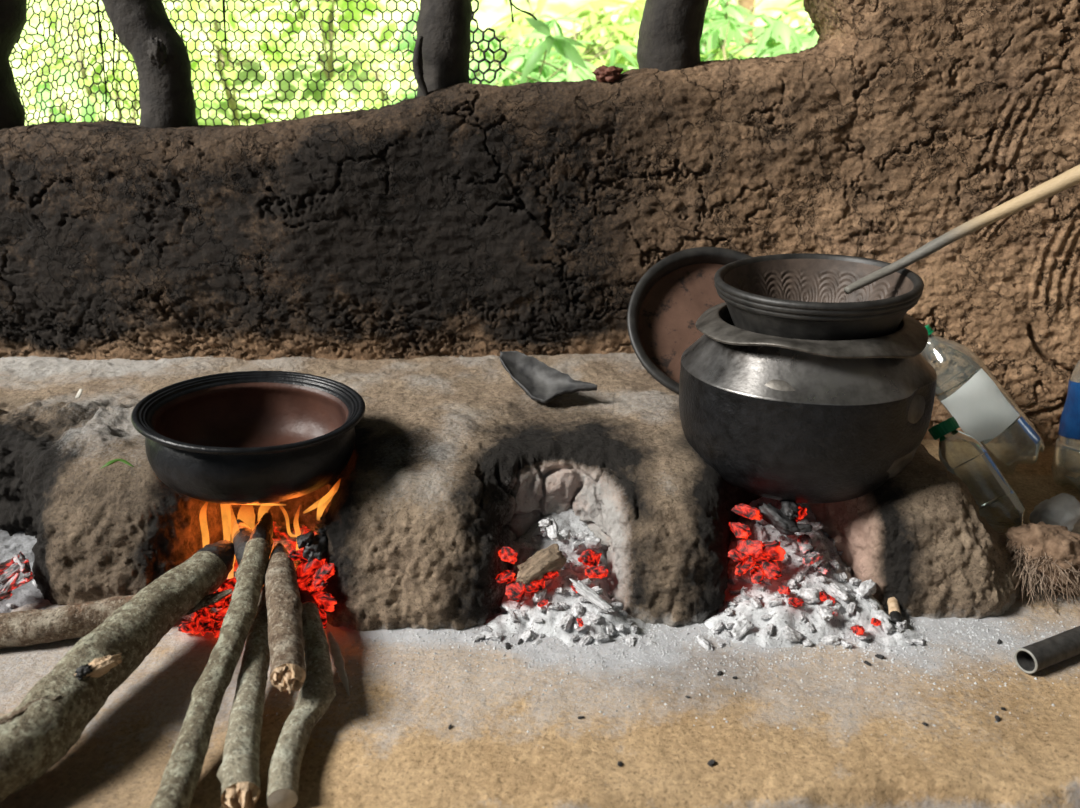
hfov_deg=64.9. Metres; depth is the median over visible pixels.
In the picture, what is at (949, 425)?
plastic bottle
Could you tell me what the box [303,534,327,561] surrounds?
lump
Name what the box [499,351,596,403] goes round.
shard
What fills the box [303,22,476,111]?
leafy shrub
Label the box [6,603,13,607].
lump
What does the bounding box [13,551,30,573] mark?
glowing coal
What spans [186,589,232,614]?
wood splinter
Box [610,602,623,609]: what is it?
lump
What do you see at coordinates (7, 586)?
glowing coal
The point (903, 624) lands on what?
lump
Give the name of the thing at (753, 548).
glowing coal
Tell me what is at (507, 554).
glowing coal
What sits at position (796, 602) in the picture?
glowing coal
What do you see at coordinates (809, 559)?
glowing coal
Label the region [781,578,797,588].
lump
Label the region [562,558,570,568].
lump
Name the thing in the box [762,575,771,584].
lump
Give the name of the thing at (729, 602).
lump
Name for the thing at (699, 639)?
lump
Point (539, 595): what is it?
lump
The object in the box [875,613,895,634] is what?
lump
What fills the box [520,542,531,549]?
lump
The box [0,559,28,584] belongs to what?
glowing coal
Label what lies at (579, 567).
lump
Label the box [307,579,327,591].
glowing coal
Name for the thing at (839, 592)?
lump
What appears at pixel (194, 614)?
glowing coal
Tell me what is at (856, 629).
glowing coal
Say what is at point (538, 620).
lump
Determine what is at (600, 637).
lump
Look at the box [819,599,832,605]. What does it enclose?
lump
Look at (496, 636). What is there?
lump
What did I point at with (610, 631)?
lump
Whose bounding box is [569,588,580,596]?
lump
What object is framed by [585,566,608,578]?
glowing coal
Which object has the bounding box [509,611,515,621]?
lump
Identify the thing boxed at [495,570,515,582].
glowing coal
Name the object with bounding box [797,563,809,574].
lump
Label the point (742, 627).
lump
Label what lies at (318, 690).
stick
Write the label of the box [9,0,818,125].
foliage
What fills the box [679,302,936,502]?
metal pot
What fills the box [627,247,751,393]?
pan
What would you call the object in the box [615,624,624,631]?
lump
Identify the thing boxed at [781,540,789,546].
lump
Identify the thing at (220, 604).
glowing coal
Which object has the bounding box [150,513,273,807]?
stick
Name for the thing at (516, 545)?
lump
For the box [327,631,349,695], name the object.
wood splinter
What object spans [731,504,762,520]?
glowing coal
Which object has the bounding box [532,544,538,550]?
lump
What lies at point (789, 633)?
lump
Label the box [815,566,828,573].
glowing coal
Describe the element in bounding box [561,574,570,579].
lump
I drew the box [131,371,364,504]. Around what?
clay pot
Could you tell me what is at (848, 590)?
lump
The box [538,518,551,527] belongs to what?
lump
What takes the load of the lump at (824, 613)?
on the heap at (782, 615)
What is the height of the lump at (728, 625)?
0.008 m
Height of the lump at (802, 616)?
0.007 m
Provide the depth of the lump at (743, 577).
1.07 m
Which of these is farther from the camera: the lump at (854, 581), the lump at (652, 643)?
the lump at (854, 581)
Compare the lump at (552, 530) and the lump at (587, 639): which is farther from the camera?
the lump at (552, 530)
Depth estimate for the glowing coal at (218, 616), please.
0.99 m
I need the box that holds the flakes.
[266,619,1078,747]
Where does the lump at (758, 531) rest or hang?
on the heap at (782, 615)
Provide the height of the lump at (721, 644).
0.010 m
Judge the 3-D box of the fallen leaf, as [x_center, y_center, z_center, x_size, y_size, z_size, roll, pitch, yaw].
[-0.522,0.073,1.050,0.040,0.008,0.018,-6,21,-16]
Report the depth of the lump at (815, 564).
1.07 m
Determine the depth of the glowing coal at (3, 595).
1.03 m
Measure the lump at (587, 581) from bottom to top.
0.013 m
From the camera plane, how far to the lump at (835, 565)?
1.07 m
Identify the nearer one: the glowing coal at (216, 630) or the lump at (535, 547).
the glowing coal at (216, 630)
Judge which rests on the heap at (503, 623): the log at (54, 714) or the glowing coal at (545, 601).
the glowing coal at (545, 601)
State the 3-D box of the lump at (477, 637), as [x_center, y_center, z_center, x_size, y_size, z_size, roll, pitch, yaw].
[-0.073,0.274,0.994,0.019,0.008,0.011,-13,24,-32]
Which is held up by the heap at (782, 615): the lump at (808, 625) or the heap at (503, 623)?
the lump at (808, 625)
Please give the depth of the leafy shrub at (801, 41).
2.66 m
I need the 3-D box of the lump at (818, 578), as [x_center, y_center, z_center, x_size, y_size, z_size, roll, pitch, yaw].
[0.346,0.216,1.048,0.013,0.010,0.009,14,24,34]
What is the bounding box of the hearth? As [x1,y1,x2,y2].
[0,353,1021,630]
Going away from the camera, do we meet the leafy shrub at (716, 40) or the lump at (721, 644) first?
the lump at (721, 644)
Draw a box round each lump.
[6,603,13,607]
[296,530,313,548]
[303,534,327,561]
[314,523,325,536]
[471,634,484,641]
[483,625,492,631]
[485,632,502,641]
[500,598,520,612]
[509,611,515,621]
[512,541,521,555]
[519,630,535,642]
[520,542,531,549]
[520,610,525,618]
[523,591,530,600]
[531,587,546,601]
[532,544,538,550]
[533,618,543,622]
[534,640,542,644]
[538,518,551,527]
[538,606,546,612]
[539,526,547,536]
[545,579,551,585]
[546,518,561,541]
[546,601,560,609]
[554,587,565,593]
[558,529,570,540]
[559,614,572,630]
[560,602,566,609]
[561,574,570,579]
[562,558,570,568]
[569,578,614,612]
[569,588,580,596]
[571,541,583,552]
[571,562,587,572]
[571,603,583,618]
[571,635,578,640]
[572,575,578,580]
[574,624,589,631]
[575,532,589,541]
[579,596,588,602]
[579,635,592,646]
[580,578,591,585]
[584,536,601,550]
[586,612,601,623]
[591,586,602,594]
[594,633,609,641]
[598,607,608,613]
[606,624,614,637]
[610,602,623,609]
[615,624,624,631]
[618,610,627,616]
[625,618,632,624]
[626,635,635,646]
[631,625,637,632]
[647,640,656,645]
[695,634,713,650]
[711,622,723,633]
[718,642,724,647]
[724,629,731,636]
[725,608,732,615]
[725,623,734,628]
[727,566,740,583]
[727,601,737,605]
[729,541,735,550]
[729,589,739,593]
[731,618,753,640]
[740,586,748,592]
[741,575,750,582]
[741,591,750,599]
[750,596,762,608]
[751,523,768,540]
[755,519,768,524]
[758,583,766,590]
[759,503,799,535]
[761,614,771,620]
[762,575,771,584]
[765,623,773,634]
[768,598,782,606]
[774,591,781,597]
[777,535,784,542]
[779,565,787,572]
[780,500,798,519]
[780,553,789,564]
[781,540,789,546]
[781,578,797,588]
[782,625,802,641]
[784,591,797,606]
[786,534,797,540]
[790,541,799,550]
[795,523,812,532]
[796,574,802,582]
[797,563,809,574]
[799,587,820,603]
[800,614,805,621]
[801,638,812,645]
[805,622,814,632]
[808,532,816,539]
[810,522,823,530]
[811,562,818,569]
[815,576,825,581]
[818,605,832,620]
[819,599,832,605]
[820,549,827,553]
[820,560,827,567]
[821,634,840,645]
[829,552,837,558]
[829,559,840,570]
[829,582,850,602]
[833,602,840,610]
[839,572,846,582]
[840,565,847,571]
[840,640,852,648]
[843,622,855,629]
[845,587,852,592]
[846,602,856,615]
[848,577,861,586]
[856,632,871,639]
[857,579,875,597]
[869,602,877,610]
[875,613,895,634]
[895,626,903,632]
[896,620,906,629]
[911,638,924,644]
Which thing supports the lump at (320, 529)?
on the lump at (318, 547)
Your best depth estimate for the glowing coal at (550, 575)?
1.03 m
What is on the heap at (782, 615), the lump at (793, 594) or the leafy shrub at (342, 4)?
the lump at (793, 594)
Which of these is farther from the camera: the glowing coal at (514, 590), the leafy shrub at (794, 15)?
the leafy shrub at (794, 15)
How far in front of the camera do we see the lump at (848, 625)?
1.00 m
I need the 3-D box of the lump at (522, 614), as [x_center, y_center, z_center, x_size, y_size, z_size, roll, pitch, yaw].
[-0.021,0.252,1.021,0.006,0.007,0.012,-2,20,-4]
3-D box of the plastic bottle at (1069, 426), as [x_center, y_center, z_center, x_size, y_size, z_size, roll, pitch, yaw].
[0.893,0.009,1.352,0.104,0.277,0.112,12,23,30]
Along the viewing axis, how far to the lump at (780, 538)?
1.10 m
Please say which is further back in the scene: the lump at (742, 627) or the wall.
the wall
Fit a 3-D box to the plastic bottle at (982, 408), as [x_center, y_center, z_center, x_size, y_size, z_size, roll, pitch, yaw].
[0.726,-0.006,1.416,0.224,0.233,0.095,11,23,28]
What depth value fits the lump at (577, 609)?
1.01 m
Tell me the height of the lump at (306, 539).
0.023 m
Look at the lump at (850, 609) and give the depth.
1.01 m
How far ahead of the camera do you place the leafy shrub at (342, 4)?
4.78 m
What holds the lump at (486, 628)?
on the heap at (503, 623)
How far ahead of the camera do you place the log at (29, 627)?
0.97 m
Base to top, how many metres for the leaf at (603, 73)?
0.030 m
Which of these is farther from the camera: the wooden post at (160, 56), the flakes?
the wooden post at (160, 56)
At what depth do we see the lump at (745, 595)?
1.04 m
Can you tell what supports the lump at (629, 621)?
on the heap at (503, 623)
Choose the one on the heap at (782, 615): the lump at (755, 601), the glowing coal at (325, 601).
the lump at (755, 601)
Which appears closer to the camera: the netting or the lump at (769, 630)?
the lump at (769, 630)
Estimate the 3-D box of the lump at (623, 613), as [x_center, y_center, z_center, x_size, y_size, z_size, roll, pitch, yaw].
[0.100,0.253,1.028,0.013,0.009,0.006,0,20,-1]
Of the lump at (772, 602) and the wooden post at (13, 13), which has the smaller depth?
the lump at (772, 602)
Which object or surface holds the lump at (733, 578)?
on the heap at (782, 615)
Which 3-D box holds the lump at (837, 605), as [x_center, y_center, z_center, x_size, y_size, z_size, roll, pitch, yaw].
[0.356,0.244,1.021,0.013,0.009,0.009,-16,25,-37]
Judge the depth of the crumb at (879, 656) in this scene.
0.96 m
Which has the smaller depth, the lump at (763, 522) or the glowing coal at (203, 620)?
the glowing coal at (203, 620)
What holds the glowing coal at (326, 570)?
on the glowing coal at (305, 571)
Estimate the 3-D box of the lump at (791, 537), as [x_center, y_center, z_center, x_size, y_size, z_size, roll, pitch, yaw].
[0.325,0.171,1.101,0.011,0.012,0.018,-5,21,-13]
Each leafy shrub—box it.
[10,32,139,124]
[20,0,221,123]
[133,0,299,124]
[242,0,390,82]
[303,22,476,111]
[384,11,636,104]
[469,14,637,85]
[479,0,641,85]
[492,0,761,76]
[614,0,813,60]
[701,16,818,59]
[757,0,812,52]
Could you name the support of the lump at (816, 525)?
on the heap at (782, 615)
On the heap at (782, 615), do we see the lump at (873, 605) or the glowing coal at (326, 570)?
the lump at (873, 605)
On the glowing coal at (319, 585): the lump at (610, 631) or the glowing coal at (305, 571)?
the glowing coal at (305, 571)
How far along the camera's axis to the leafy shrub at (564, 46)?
2.48 m
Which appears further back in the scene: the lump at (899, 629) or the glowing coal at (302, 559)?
the glowing coal at (302, 559)
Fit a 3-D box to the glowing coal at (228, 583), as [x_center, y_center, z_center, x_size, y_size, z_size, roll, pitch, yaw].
[-0.372,0.218,1.023,0.031,0.014,0.017,-18,27,-40]
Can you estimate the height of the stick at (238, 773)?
0.056 m
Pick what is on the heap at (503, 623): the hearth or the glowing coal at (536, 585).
the glowing coal at (536, 585)
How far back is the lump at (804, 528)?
1.05 m
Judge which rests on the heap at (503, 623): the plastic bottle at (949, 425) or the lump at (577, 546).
the lump at (577, 546)
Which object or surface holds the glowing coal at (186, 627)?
on the floor
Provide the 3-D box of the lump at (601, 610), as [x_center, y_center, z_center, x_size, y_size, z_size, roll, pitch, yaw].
[0.076,0.247,1.017,0.014,0.007,0.009,0,20,0]
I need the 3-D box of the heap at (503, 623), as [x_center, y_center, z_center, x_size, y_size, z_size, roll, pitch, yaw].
[0.025,0.216,1.065,0.240,0.087,0.224,0,20,0]
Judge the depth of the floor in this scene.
0.87 m
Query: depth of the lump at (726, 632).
1.00 m
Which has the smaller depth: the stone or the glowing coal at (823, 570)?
the glowing coal at (823, 570)
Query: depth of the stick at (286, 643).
0.89 m
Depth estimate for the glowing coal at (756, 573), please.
1.03 m
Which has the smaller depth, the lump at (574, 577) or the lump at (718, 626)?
the lump at (718, 626)
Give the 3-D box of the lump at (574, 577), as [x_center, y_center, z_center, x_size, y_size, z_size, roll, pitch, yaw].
[0.043,0.217,1.050,0.009,0.009,0.013,3,20,9]
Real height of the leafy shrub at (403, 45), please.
0.893 m
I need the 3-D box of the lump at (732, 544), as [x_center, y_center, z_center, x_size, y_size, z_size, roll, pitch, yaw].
[0.255,0.190,1.124,0.012,0.013,0.023,0,20,1]
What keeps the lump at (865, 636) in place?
on the heap at (782, 615)
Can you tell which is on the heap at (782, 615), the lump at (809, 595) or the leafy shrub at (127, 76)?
the lump at (809, 595)
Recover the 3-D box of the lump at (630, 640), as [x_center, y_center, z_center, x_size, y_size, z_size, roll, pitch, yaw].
[0.106,0.279,0.994,0.012,0.009,0.023,3,20,9]
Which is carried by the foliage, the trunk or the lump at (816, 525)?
the trunk
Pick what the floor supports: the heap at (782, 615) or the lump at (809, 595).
the heap at (782, 615)
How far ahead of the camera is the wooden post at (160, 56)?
1.44 m
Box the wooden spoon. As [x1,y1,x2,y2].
[844,165,1079,293]
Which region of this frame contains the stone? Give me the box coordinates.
[1029,493,1079,533]
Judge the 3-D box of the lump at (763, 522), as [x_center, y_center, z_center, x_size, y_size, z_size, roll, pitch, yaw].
[0.297,0.153,1.130,0.026,0.020,0.014,-13,23,-31]
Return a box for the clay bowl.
[714,253,923,340]
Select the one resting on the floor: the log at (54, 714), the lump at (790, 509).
the log at (54, 714)
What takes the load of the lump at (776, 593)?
on the heap at (782, 615)
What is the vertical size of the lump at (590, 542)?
0.017 m
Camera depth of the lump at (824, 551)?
1.09 m
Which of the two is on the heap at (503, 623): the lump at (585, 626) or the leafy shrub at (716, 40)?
the lump at (585, 626)
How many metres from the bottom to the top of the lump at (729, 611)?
0.008 m
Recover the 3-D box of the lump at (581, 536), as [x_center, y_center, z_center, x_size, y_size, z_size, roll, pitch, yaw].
[0.055,0.175,1.114,0.022,0.015,0.015,-10,22,-27]
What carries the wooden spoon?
in the clay bowl
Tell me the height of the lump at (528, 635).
0.021 m
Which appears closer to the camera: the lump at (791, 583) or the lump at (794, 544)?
the lump at (791, 583)
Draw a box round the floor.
[0,439,1079,807]
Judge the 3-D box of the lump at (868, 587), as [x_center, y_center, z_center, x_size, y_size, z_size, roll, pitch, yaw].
[0.400,0.227,1.042,0.030,0.019,0.015,-11,23,-29]
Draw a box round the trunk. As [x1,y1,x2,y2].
[737,0,754,43]
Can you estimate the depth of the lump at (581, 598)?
1.02 m
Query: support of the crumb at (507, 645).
on the floor
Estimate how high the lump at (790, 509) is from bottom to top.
0.018 m
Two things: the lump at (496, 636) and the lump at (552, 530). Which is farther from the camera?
the lump at (552, 530)
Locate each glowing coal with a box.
[0,557,14,571]
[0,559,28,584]
[0,573,19,593]
[0,591,11,600]
[10,574,34,590]
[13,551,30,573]
[23,571,32,581]
[178,621,199,633]
[189,608,201,618]
[194,608,214,635]
[205,590,228,608]
[212,606,228,621]
[212,625,221,637]
[218,577,236,591]
[224,594,231,605]
[288,549,302,560]
[296,558,323,583]
[298,582,311,591]
[300,548,325,563]
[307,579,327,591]
[309,590,336,611]
[313,561,334,580]
[318,608,326,628]
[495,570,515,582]
[498,546,517,563]
[505,577,525,601]
[525,579,544,592]
[537,599,547,606]
[542,571,558,580]
[576,618,583,626]
[578,549,601,566]
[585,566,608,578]
[728,522,751,538]
[728,549,748,562]
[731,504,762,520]
[735,555,755,575]
[736,539,766,557]
[750,566,764,583]
[752,540,785,565]
[760,561,781,579]
[777,585,790,594]
[788,597,803,606]
[795,506,806,521]
[797,534,814,554]
[802,551,822,565]
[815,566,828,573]
[819,591,834,603]
[825,607,838,615]
[851,625,864,634]
[871,618,880,625]
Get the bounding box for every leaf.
[100,459,133,468]
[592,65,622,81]
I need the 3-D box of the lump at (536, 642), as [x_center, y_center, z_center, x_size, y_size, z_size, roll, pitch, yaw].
[-0.002,0.280,0.991,0.013,0.010,0.009,-16,26,-37]
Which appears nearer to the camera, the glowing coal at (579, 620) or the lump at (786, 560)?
the glowing coal at (579, 620)
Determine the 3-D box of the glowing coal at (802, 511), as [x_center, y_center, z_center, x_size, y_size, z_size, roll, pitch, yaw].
[0.326,0.141,1.076,0.028,0.020,0.018,-16,26,-38]
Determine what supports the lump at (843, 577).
on the heap at (782, 615)
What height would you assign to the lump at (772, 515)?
0.034 m
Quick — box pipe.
[1014,626,1079,673]
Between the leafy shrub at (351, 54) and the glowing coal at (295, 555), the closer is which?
the glowing coal at (295, 555)
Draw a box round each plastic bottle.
[921,325,1044,474]
[928,417,1028,526]
[1051,360,1079,492]
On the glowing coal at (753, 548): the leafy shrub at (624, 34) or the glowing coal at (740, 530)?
the glowing coal at (740, 530)
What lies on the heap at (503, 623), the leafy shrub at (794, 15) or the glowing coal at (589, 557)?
the glowing coal at (589, 557)
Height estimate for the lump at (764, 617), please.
0.007 m
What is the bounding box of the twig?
[75,389,82,397]
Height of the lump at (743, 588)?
0.013 m
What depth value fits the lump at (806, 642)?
0.99 m
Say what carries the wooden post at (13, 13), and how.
on the wall
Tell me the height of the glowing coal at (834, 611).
0.010 m
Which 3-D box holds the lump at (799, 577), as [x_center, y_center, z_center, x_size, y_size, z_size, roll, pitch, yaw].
[0.320,0.215,1.050,0.007,0.008,0.015,15,25,36]
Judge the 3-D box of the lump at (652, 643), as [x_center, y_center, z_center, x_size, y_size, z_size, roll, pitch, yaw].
[0.131,0.282,0.992,0.014,0.011,0.011,0,20,1]
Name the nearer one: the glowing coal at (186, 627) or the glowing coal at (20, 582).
the glowing coal at (186, 627)
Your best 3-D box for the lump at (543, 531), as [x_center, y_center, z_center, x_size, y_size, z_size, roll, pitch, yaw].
[0.008,0.167,1.114,0.014,0.017,0.025,8,22,22]
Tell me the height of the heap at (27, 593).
0.038 m
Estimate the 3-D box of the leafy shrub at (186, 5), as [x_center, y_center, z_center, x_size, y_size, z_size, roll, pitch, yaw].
[-1.661,-1.833,4.449,0.928,0.735,0.750,9,22,23]
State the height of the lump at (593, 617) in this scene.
0.009 m
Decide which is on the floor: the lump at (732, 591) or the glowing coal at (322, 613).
the glowing coal at (322, 613)
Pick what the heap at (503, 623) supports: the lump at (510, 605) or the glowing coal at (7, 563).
the lump at (510, 605)
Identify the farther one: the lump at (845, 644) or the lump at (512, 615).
the lump at (512, 615)
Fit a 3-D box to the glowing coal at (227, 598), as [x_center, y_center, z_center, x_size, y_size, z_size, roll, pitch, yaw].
[-0.359,0.235,1.020,0.039,0.011,0.024,2,20,4]
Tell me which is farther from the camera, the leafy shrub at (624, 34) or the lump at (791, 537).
the leafy shrub at (624, 34)
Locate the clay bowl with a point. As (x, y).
(794, 295)
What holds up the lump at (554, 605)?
on the heap at (503, 623)
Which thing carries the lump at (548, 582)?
on the heap at (503, 623)
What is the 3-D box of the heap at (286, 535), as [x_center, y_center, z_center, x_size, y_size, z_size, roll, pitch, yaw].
[-0.360,0.217,1.113,0.248,0.044,0.252,0,20,0]
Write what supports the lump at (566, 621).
on the heap at (503, 623)
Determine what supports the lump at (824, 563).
on the heap at (782, 615)
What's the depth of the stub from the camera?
1.02 m
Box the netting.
[9,0,536,125]
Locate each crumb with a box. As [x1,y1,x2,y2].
[505,642,510,649]
[707,759,714,766]
[875,654,883,658]
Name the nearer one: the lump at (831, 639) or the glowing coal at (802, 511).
the lump at (831, 639)
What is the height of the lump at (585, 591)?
0.026 m
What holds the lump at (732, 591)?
on the heap at (782, 615)
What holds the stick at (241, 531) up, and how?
on the heap at (286, 535)
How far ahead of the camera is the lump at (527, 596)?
1.04 m
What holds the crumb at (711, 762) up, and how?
on the floor
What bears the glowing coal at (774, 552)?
on the glowing coal at (771, 569)
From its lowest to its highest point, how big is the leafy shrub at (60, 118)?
0.829 m
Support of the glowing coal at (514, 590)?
on the heap at (503, 623)
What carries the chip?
on the heap at (503, 623)
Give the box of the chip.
[515,544,566,584]
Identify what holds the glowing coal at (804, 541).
on the glowing coal at (809, 559)
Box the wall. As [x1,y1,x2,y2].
[0,0,1079,446]
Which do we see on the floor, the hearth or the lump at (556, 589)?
the hearth
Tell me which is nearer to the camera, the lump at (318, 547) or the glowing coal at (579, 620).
the glowing coal at (579, 620)
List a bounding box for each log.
[0,540,234,802]
[0,595,187,648]
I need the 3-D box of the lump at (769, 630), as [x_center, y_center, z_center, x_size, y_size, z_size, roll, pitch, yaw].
[0.269,0.264,0.997,0.010,0.008,0.018,7,21,19]
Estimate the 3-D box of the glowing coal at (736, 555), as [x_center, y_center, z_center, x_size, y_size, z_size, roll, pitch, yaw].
[0.242,0.185,1.040,0.028,0.016,0.022,-12,23,-30]
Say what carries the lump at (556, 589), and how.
on the heap at (503, 623)
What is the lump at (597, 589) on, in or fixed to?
on the heap at (503, 623)
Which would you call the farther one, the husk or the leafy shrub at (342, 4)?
the leafy shrub at (342, 4)
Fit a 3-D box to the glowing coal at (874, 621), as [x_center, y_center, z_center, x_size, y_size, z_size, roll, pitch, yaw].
[0.395,0.256,0.998,0.016,0.011,0.008,-10,22,-26]
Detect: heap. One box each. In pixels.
[0,530,48,612]
[185,521,316,627]
[480,508,648,646]
[703,496,923,652]
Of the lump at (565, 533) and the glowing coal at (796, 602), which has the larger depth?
the lump at (565, 533)
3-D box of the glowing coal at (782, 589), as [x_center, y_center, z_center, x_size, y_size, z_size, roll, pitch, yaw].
[0.291,0.222,1.014,0.008,0.014,0.017,-15,25,-35]
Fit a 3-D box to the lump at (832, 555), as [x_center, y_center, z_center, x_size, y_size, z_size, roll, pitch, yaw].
[0.380,0.197,1.101,0.010,0.008,0.016,-14,24,-33]
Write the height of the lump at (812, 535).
0.013 m
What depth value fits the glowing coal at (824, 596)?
1.02 m
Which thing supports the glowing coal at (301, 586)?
on the stick at (318, 690)
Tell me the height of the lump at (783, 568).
0.010 m
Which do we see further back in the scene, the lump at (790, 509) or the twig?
the twig
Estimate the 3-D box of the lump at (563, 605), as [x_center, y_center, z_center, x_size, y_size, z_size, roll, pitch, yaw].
[0.029,0.244,1.026,0.006,0.008,0.011,-14,24,-34]
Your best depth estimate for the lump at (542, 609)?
1.01 m
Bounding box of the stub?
[887,597,901,623]
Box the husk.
[998,513,1079,615]
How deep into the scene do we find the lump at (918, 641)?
0.98 m
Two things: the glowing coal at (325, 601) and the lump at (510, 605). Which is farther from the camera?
the lump at (510, 605)
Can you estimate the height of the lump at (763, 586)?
0.010 m
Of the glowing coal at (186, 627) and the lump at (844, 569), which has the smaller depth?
the glowing coal at (186, 627)
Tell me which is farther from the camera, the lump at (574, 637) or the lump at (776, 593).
the lump at (776, 593)
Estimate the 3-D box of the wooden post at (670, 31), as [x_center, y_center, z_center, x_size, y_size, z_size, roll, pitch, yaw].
[0.228,-0.672,1.437,0.123,0.287,0.112,0,20,0]
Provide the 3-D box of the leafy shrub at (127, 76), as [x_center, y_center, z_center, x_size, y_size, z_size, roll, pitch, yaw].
[-1.932,-1.423,3.893,0.899,0.851,0.834,-3,20,-8]
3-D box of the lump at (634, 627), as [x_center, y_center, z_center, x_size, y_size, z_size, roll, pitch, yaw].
[0.113,0.268,1.011,0.008,0.013,0.016,2,20,5]
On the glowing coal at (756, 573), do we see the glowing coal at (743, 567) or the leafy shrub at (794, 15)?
the glowing coal at (743, 567)
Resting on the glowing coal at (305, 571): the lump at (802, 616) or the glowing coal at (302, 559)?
the glowing coal at (302, 559)
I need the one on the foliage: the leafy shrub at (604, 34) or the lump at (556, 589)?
the leafy shrub at (604, 34)
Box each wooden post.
[0,0,26,129]
[102,0,196,128]
[412,0,471,96]
[637,0,708,71]
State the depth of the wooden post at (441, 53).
1.42 m
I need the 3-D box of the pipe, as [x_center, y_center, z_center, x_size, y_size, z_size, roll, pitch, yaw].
[0.660,0.262,0.990,0.279,0.030,0.028,-9,22,-23]
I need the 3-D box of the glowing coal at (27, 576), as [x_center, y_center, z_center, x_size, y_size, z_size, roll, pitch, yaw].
[-0.634,0.213,1.052,0.010,0.011,0.027,-11,23,-27]
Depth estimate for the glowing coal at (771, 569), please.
1.03 m
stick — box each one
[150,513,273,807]
[217,585,269,807]
[232,519,264,584]
[264,543,305,693]
[267,590,335,807]
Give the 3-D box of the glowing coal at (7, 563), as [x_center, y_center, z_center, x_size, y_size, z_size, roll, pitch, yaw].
[-0.668,0.201,1.055,0.017,0.014,0.041,8,21,21]
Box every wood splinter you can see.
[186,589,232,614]
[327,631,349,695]

